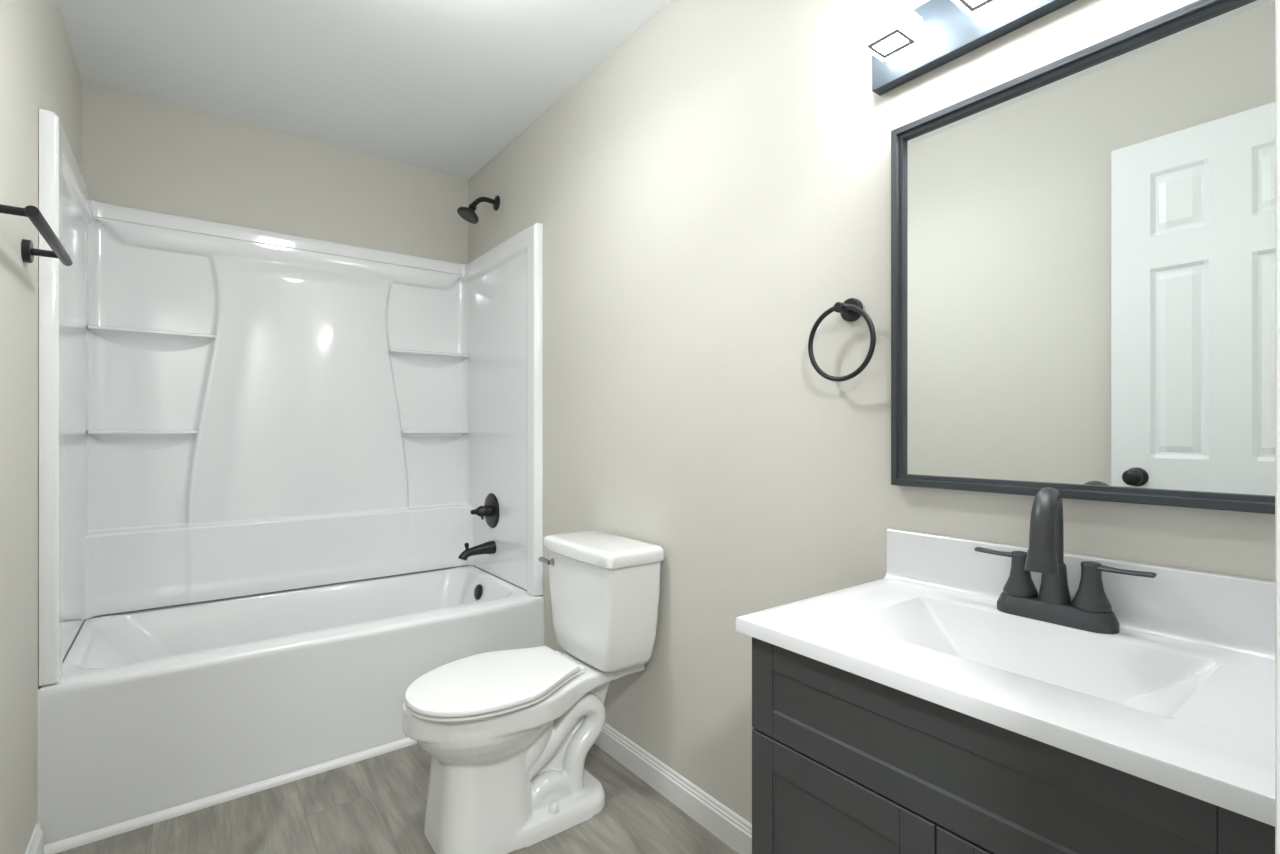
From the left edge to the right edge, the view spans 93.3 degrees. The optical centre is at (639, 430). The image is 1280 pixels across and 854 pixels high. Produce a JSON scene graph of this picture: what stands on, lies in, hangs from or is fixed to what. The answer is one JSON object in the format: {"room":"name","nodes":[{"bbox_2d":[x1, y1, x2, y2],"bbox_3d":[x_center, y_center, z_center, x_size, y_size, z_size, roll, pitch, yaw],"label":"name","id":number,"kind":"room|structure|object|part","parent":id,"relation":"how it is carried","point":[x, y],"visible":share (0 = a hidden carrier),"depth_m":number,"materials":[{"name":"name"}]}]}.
{"room":"bathroom","nodes":[
{"label":"bathroom","id":0,"kind":"room"},
{"bbox_2d":[0,0,80,853],"bbox_3d":[-1.246,-0.100,1.045,0.100,2.480,3.294,0,0,-37],"label":"wall","id":1,"kind":"structure","parent":0,"point":[39,70],"depth_m":1.46,"materials":[{"name":"white paint"}]},
{"bbox_2d":[25,824,42,853],"bbox_3d":[-0.948,1.094,0.742,0.013,0.092,2.190,0,0,-37],"label":"baseboard","id":2,"kind":"structure","parent":1,"relation":"attached to","point":[35,846],"depth_m":1.57,"materials":[{"name":"white paint"}]},
{"bbox_2d":[0,204,72,265],"bbox_3d":[-1.383,-0.443,1.378,0.082,0.056,0.465,0,0,-37],"label":"towel bar","id":3,"kind":"object","parent":1,"relation":"attached to","point":[33,213],"visible":1,"depth_m":1.38,"materials":[{"name":"black metal"}]},
{"bbox_3d":[-1.260,-0.443,1.214,0.061,0.017,0.017,0,0,-37],"label":"post","id":4,"kind":"part","parent":3,"relation":"part of","materials":[{"name":"black metal"}]},
{"bbox_3d":[-1.482,-0.443,1.509,0.061,0.017,0.017,0,0,-37],"label":"post","id":5,"kind":"part","parent":3,"relation":"part of","materials":[{"name":"black metal"}]},
{"bbox_2d":[81,81,467,263],"bbox_3d":[-1.557,-0.100,2.809,1.524,2.480,0.100,0,0,-37],"label":"wall","id":6,"kind":"structure","parent":0,"point":[139,152],"depth_m":2.65,"materials":[{"name":"white paint"}]},
{"bbox_2d":[58,0,669,179],"bbox_3d":[-0.241,-1.365,0.902,2.900,0.050,4.731,0,0,-37],"label":"ceiling","id":7,"kind":"structure","parent":0,"point":[441,86],"depth_m":2.19,"materials":[{"name":"white paint"}]},
{"bbox_2d":[56,743,738,853],"bbox_3d":[-0.241,1.165,0.902,2.900,0.050,4.731,0,0,-37],"label":"floor","id":8,"kind":"structure","parent":0,"point":[377,804],"depth_m":1.76,"materials":[{"name":"grey wood"}]},
{"bbox_2d":[37,565,543,849],"bbox_3d":[-1.267,0.916,2.423,1.531,0.447,0.863,0,0,-37],"label":"bathtub","id":9,"kind":"object","parent":8,"relation":"on","point":[150,711],"visible":0.82,"depth_m":1.99,"materials":[{"name":"white plastic"}]},
{"bbox_2d":[43,737,416,853],"bbox_3d":[-1.004,1.129,2.073,1.496,0.022,0.020,0,0,-37],"label":"trim","id":10,"kind":"structure","parent":9,"relation":"attached to","point":[109,831],"depth_m":1.85,"materials":[{"name":"white paint"}]},
{"bbox_2d":[39,109,542,685],"bbox_3d":[-1.272,-0.089,2.429,1.521,1.566,0.846,0,0,-37],"label":"tub surround","id":11,"kind":"object","parent":9,"relation":"on","point":[227,411],"visible":1,"depth_m":2.56,"materials":[{"name":"white plastic"}]},
{"bbox_3d":[-1.845,-0.091,1.979,0.064,1.562,0.816,0,0,-37],"label":"panel","id":12,"kind":"part","parent":11,"relation":"part of","materials":[{"name":"white plastic"}]},
{"bbox_2d":[88,430,196,449],"bbox_3d":[-1.948,0.044,2.381,0.330,0.092,0.062,0,0,-37],"label":"shelf","id":13,"kind":"object","parent":11,"relation":"attached to","point":[97,439],"depth_m":2.38,"materials":[{"name":"white plastic"}]},
{"bbox_2d":[88,325,214,351],"bbox_3d":[-1.925,-0.351,2.399,0.388,0.092,0.062,0,0,-37],"label":"shelf","id":14,"kind":"object","parent":11,"relation":"attached to","point":[101,338],"depth_m":2.39,"materials":[{"name":"white plastic"}]},
{"bbox_3d":[-1.483,-0.091,2.710,1.477,1.562,0.144,0,0,-37],"label":"panel","id":15,"kind":"part","parent":11,"relation":"part of","materials":[{"name":"white plastic"}]},
{"bbox_2d":[389,349,468,367],"bbox_3d":[-1.061,-0.351,3.048,0.388,0.092,0.062,0,0,-37],"label":"shelf","id":16,"kind":"object","parent":11,"relation":"attached to","point":[398,358],"depth_m":3.05,"materials":[{"name":"white plastic"}]},
{"bbox_2d":[401,431,468,445],"bbox_3d":[-1.038,0.044,3.066,0.330,0.092,0.062,0,0,-37],"label":"shelf","id":17,"kind":"object","parent":11,"relation":"attached to","point":[408,438],"depth_m":3.07,"materials":[{"name":"white plastic"}]},
{"bbox_2d":[458,540,495,559],"bbox_3d":[-0.771,0.562,2.849,0.173,0.082,0.064,0,0,-37],"label":"tub spout","id":18,"kind":"object","parent":11,"relation":"attached to","point":[489,547],"visible":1,"depth_m":2.84,"materials":[{"name":"black metal"}]},
{"bbox_2d":[470,493,498,527],"bbox_3d":[-0.755,0.383,2.880,0.108,0.168,0.168,0,0,-37],"label":"shower valve","id":19,"kind":"object","parent":11,"relation":"attached to","point":[490,510],"visible":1,"depth_m":2.87,"materials":[{"name":"black metal"}]},
{"bbox_3d":[-0.761,0.383,2.875,0.093,0.060,0.060,0,0,-37],"label":"handle","id":20,"kind":"part","parent":19,"relation":"part of","materials":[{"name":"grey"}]},
{"bbox_3d":[-0.680,-0.091,2.856,0.064,1.562,0.816,0,0,-37],"label":"panel","id":21,"kind":"part","parent":11,"relation":"part of","materials":[{"name":"white plastic"}]},
{"bbox_3d":[-0.765,0.761,2.856,0.027,0.071,0.072,0,0,-37],"label":"overflow plate","id":22,"kind":"part","parent":9,"relation":"part of","materials":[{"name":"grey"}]},
{"bbox_2d":[402,530,663,853],"bbox_3d":[-0.336,0.749,1.822,0.730,0.783,0.417,0,0,-37],"label":"toilet","id":23,"kind":"object","parent":8,"relation":"on","point":[508,736],"visible":1,"depth_m":1.74,"materials":[{"name":"white ceramic"}]},
{"bbox_3d":[-0.425,0.729,1.738,0.481,0.015,0.377,0,0,-37],"label":"seat","id":24,"kind":"part","parent":23,"relation":"part of","materials":[{"name":"white plastic"}]},
{"bbox_3d":[-0.425,0.710,1.737,0.486,0.023,0.383,0,0,-37],"label":"seat lid","id":25,"kind":"part","parent":23,"relation":"part of","materials":[{"name":"white plastic"}]},
{"bbox_3d":[-0.321,0.437,2.038,0.019,0.021,0.052,0,0,-43],"label":"lever arm","id":26,"kind":"part","parent":23,"relation":"part of","materials":[{"name":"silver metal"}]},
{"bbox_3d":[-0.299,0.440,2.028,0.020,0.026,0.026,0,0,-37],"label":"flush lever","id":27,"kind":"part","parent":23,"relation":"part of","materials":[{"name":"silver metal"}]},
{"bbox_3d":[-0.134,0.380,1.973,0.226,0.046,0.417,0,0,-37],"label":"tank lid","id":28,"kind":"part","parent":23,"relation":"part of","materials":[{"name":"white ceramic"}]},
{"bbox_3d":[-0.130,0.570,1.976,0.209,0.332,0.393,0,0,-37],"label":"tank","id":29,"kind":"part","parent":23,"relation":"part of","materials":[{"name":"white ceramic"}]},
{"bbox_2d":[752,637,1274,853],"bbox_3d":[0.550,0.738,0.895,0.452,0.805,0.614,0,0,-37],"label":"vanity cabinet","id":30,"kind":"object","parent":8,"relation":"on","point":[844,762],"visible":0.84,"depth_m":0.77,"materials":[{"name":"grey paint"}]},
{"bbox_3d":[0.285,0.768,0.888,0.020,0.544,0.307,0,0,-37],"label":"cabinet door","id":31,"kind":"part","parent":30,"relation":"part of","materials":[{"name":"grey paint"}]},
{"bbox_3d":[0.470,0.768,0.642,0.020,0.544,0.305,0,0,-37],"label":"cabinet door","id":32,"kind":"part","parent":30,"relation":"part of","materials":[{"name":"grey paint"}]},
{"bbox_2d":[736,528,1274,826],"bbox_3d":[0.543,0.329,0.892,0.470,0.242,0.649,0,0,-37],"label":"sink","id":33,"kind":"object","parent":30,"relation":"in","point":[1181,699],"visible":0.94,"depth_m":0.86,"materials":[{"name":"white stone"}]},
{"bbox_2d":[974,487,1156,633],"bbox_3d":[0.676,0.200,0.989,0.181,0.221,0.206,0,0,2],"label":"sink faucet","id":34,"kind":"object","parent":33,"relation":"on","point":[1090,609],"visible":1,"depth_m":0.95,"materials":[{"name":"grey metal"}]},
{"bbox_3d":[0.632,0.214,1.061,0.080,0.010,0.022,0,0,43],"label":"lever","id":35,"kind":"part","parent":34,"relation":"part of","materials":[{"name":"grey metal"}]},
{"bbox_3d":[0.653,0.244,1.038,0.051,0.074,0.051,0,0,-37],"label":"handle","id":36,"kind":"part","parent":34,"relation":"part of","materials":[{"name":"grey metal"}]},
{"bbox_3d":[0.645,0.185,0.960,0.155,0.193,0.047,0,0,-44],"label":"spout","id":37,"kind":"part","parent":34,"relation":"part of","materials":[{"name":"grey metal"}]},
{"bbox_3d":[0.684,0.295,0.997,0.060,0.030,0.172,0,0,-37],"label":"plate","id":38,"kind":"part","parent":34,"relation":"part of","materials":[{"name":"grey metal"}]},
{"bbox_3d":[0.714,0.244,0.957,0.051,0.074,0.051,0,0,-37],"label":"handle","id":39,"kind":"part","parent":34,"relation":"part of","materials":[{"name":"grey metal"}]},
{"bbox_3d":[0.734,0.214,0.926,0.022,0.010,0.091,0,0,-29],"label":"lever","id":40,"kind":"part","parent":34,"relation":"part of","materials":[{"name":"grey metal"}]},
{"bbox_2d":[468,0,1274,823],"bbox_3d":[0.052,-0.100,2.021,0.100,2.480,3.294,0,0,-37],"label":"wall","id":41,"kind":"structure","parent":0,"point":[719,181],"depth_m":1.67,"materials":[{"name":"white paint"}]},
{"bbox_2d":[457,195,499,223],"bbox_3d":[-0.771,-1.062,2.872,0.192,0.154,0.106,0,0,-37],"label":"shower","id":42,"kind":"object","parent":41,"relation":"attached to","point":[468,214],"visible":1,"depth_m":2.85,"materials":[{"name":"black metal"}]},
{"bbox_3d":[-0.748,-1.084,2.885,0.134,0.071,0.023,0,0,-37],"label":"arm","id":43,"kind":"part","parent":42,"relation":"part of","materials":[{"name":"grey metal"}]},
{"bbox_2d":[595,723,751,853],"bbox_3d":[0.067,1.094,1.907,0.013,0.092,1.568,0,0,-37],"label":"baseboard","id":44,"kind":"structure","parent":41,"relation":"attached to","point":[725,824],"depth_m":1.82,"materials":[{"name":"white paint"}]},
{"bbox_2d":[808,298,875,381],"bbox_3d":[0.458,-0.204,1.349,0.058,0.190,0.171,0,0,-37],"label":"towel ring","id":45,"kind":"object","parent":41,"relation":"attached to","point":[851,309],"visible":1,"depth_m":1.34,"materials":[{"name":"black metal"}]},
{"bbox_3d":[0.454,-0.273,1.346,0.048,0.023,0.023,0,0,-37],"label":"post","id":46,"kind":"part","parent":45,"relation":"part of","materials":[{"name":"black metal"}]},
{"bbox_2d":[860,0,1075,95],"bbox_3d":[0.671,-0.790,1.009,0.126,0.124,0.669,0,0,-37],"label":"vanity light","id":47,"kind":"object","parent":41,"relation":"attached to","point":[905,44],"visible":1,"depth_m":1.17,"materials":[{"name":"grey glass"}]},
{"bbox_3d":[0.499,-0.794,1.204,0.086,0.046,0.086,0,0,-37],"label":"lamp shade","id":48,"kind":"part","parent":47,"relation":"part of","materials":[{"name":"white glass"}]},
{"bbox_3d":[0.604,-0.794,1.065,0.086,0.046,0.086,0,0,-37],"label":"lamp shade","id":49,"kind":"part","parent":47,"relation":"part of","materials":[{"name":"white glass"}]},
{"bbox_2d":[884,528,1274,659],"bbox_3d":[0.719,0.260,1.024,0.029,0.104,0.648,0,0,-37],"label":"backsplash","id":50,"kind":"structure","parent":41,"relation":"attached to","point":[1222,611],"depth_m":0.94,"materials":[{"name":"white stone"}]},
{"bbox_2d":[891,0,1274,513],"bbox_3d":[0.716,-0.258,1.032,0.026,0.742,0.604,0,0,-37],"label":"wall mirror","id":51,"kind":"object","parent":41,"relation":"attached to","point":[1083,241],"visible":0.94,"depth_m":0.99,"materials":[{"name":"clear glass"}]},
{"bbox_3d":[0.360,-0.100,0.261,1.524,2.480,0.110,0,0,-37],"label":"wall","id":52,"kind":"structure","parent":0,"visible":0},
{"bbox_2d":[1275,0,1279,853],"bbox_3d":[0.132,0.052,0.097,0.803,2.175,0.122,0,0,-37],"label":"trim","id":53,"kind":"structure","parent":52,"relation":"attached to","point":[1277,2],"depth_m":0.35,"materials":[{"name":"white paint"}]}
]}

